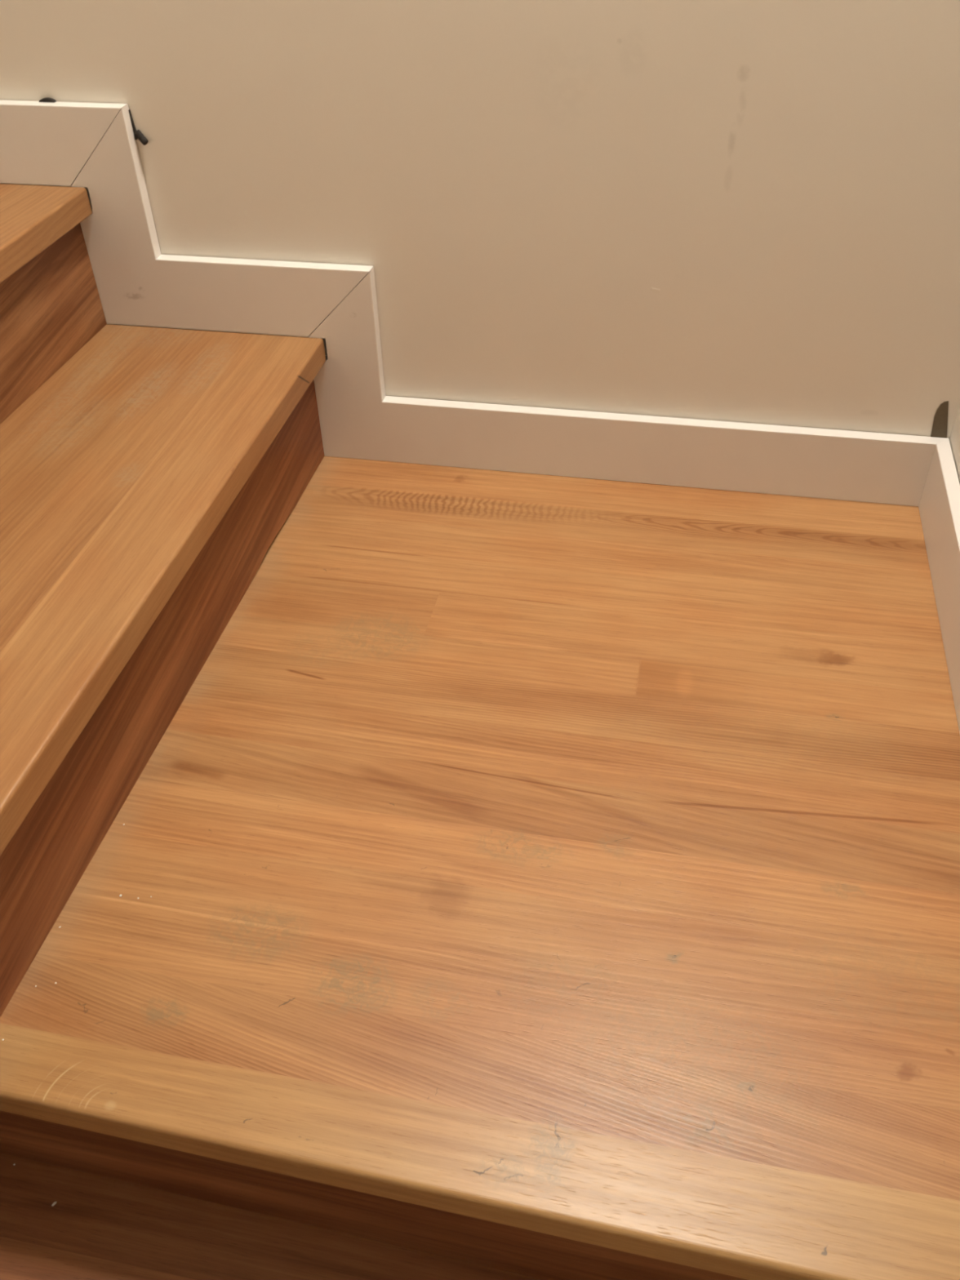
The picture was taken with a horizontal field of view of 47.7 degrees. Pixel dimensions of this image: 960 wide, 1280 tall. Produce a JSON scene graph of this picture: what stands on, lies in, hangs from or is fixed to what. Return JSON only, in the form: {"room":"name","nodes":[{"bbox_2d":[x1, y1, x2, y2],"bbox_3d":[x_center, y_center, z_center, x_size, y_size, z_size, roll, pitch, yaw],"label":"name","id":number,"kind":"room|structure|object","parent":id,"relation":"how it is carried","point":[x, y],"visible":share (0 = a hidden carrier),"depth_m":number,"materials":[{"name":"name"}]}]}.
{"room":"staircase landing","nodes":[
{"label":"staircase landing","id":0,"kind":"room"},
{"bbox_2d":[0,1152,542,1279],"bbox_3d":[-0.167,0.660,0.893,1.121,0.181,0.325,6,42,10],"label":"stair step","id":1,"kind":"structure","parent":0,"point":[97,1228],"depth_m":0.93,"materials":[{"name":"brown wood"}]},
{"bbox_2d":[0,455,959,1279],"bbox_3d":[-0.059,0.142,1.207,1.114,0.179,0.969,6,42,10],"label":"stair landing","id":2,"kind":"structure","parent":1,"relation":"on","point":[545,877],"depth_m":0.96,"materials":[{"name":"brown wood"}]},
{"bbox_2d":[0,324,325,1017],"bbox_3d":[-0.460,-0.009,1.123,0.318,0.180,1.034,6,42,10],"label":"stair step","id":3,"kind":"structure","parent":2,"relation":"on","point":[146,484],"depth_m":1.12,"materials":[{"name":"brown wood"}]},
{"bbox_2d":[0,183,106,424],"bbox_3d":[-0.744,-0.176,1.052,0.318,0.180,1.034,6,42,10],"label":"stair step","id":4,"kind":"structure","parent":3,"relation":"on","point":[51,306],"depth_m":1.32,"materials":[{"name":"brown wood"}]},
{"bbox_2d":[0,0,959,451],"bbox_3d":[-0.502,-1.028,1.047,2.442,3.020,0.120,6,42,10],"label":"wall","id":5,"kind":"structure","parent":0,"point":[731,211],"depth_m":1.25,"materials":[{"name":"paint"}]},
{"bbox_2d":[0,99,127,186],"bbox_3d":[-0.603,-0.615,1.342,0.378,0.093,0.017,6,42,10],"label":"trim","id":6,"kind":"structure","parent":5,"relation":"attached to","point":[42,143],"depth_m":1.32,"materials":[{"name":"paint"}]},
{"bbox_2d":[39,97,56,102],"bbox_3d":[-0.518,-0.642,1.306,0.021,0.018,0.005,6,42,10],"label":"spacer","id":7,"kind":"object","parent":6,"relation":"on","point":[44,100],"visible":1,"depth_m":1.30,"materials":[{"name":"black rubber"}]},
{"bbox_2d":[71,104,160,323],"bbox_3d":[-0.461,-0.531,1.378,0.093,0.274,0.017,6,42,10],"label":"trim","id":8,"kind":"structure","parent":5,"relation":"attached to","point":[120,234],"depth_m":1.37,"materials":[{"name":"paint"}]},
{"bbox_2d":[128,109,148,145],"bbox_3d":[-0.411,-0.615,1.300,0.024,0.043,0.007,18,45,22],"label":"cable","id":9,"kind":"object","parent":5,"relation":"attached to","point":[138,135],"visible":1,"depth_m":1.30,"materials":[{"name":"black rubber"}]},
{"bbox_2d":[107,254,373,337],"bbox_3d":[-0.319,-0.448,1.413,0.377,0.093,0.017,6,42,10],"label":"trim","id":10,"kind":"structure","parent":5,"relation":"attached to","point":[246,295],"depth_m":1.40,"materials":[{"name":"paint"}]},
{"bbox_2d":[308,266,385,455],"bbox_3d":[-0.177,-0.364,1.449,0.093,0.273,0.017,6,42,10],"label":"trim","id":11,"kind":"structure","parent":5,"relation":"attached to","point":[349,384],"depth_m":1.44,"materials":[{"name":"paint"}]},
{"bbox_2d":[324,395,946,506],"bbox_3d":[0.182,-0.257,1.448,0.821,0.093,0.017,6,42,10],"label":"baseboard","id":12,"kind":"structure","parent":5,"relation":"attached to","point":[891,468],"depth_m":1.43,"materials":[{"name":"paint"}]},
{"bbox_2d":[930,400,948,438],"bbox_3d":[0.572,-0.267,1.346,0.022,0.064,0.002,6,42,10],"label":"shim","id":13,"kind":"object","parent":12,"relation":"on","point":[940,426],"visible":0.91,"depth_m":1.34,"materials":[{"name":"brown wood"}]},
{"bbox_2d":[949,404,959,484],"bbox_3d":[0.357,0.017,-0.190,0.120,3.020,2.717,6,42,10],"label":"wall","id":14,"kind":"structure","parent":0,"point":[954,440],"depth_m":1.32,"materials":[{"name":"paint"}]},
{"bbox_2d":[918,438,959,733],"bbox_3d":[0.481,0.102,1.024,0.016,0.093,0.987,6,42,10],"label":"baseboard","id":15,"kind":"structure","parent":14,"relation":"attached to","point":[939,507],"depth_m":1.25,"materials":[{"name":"paint"}]}
]}

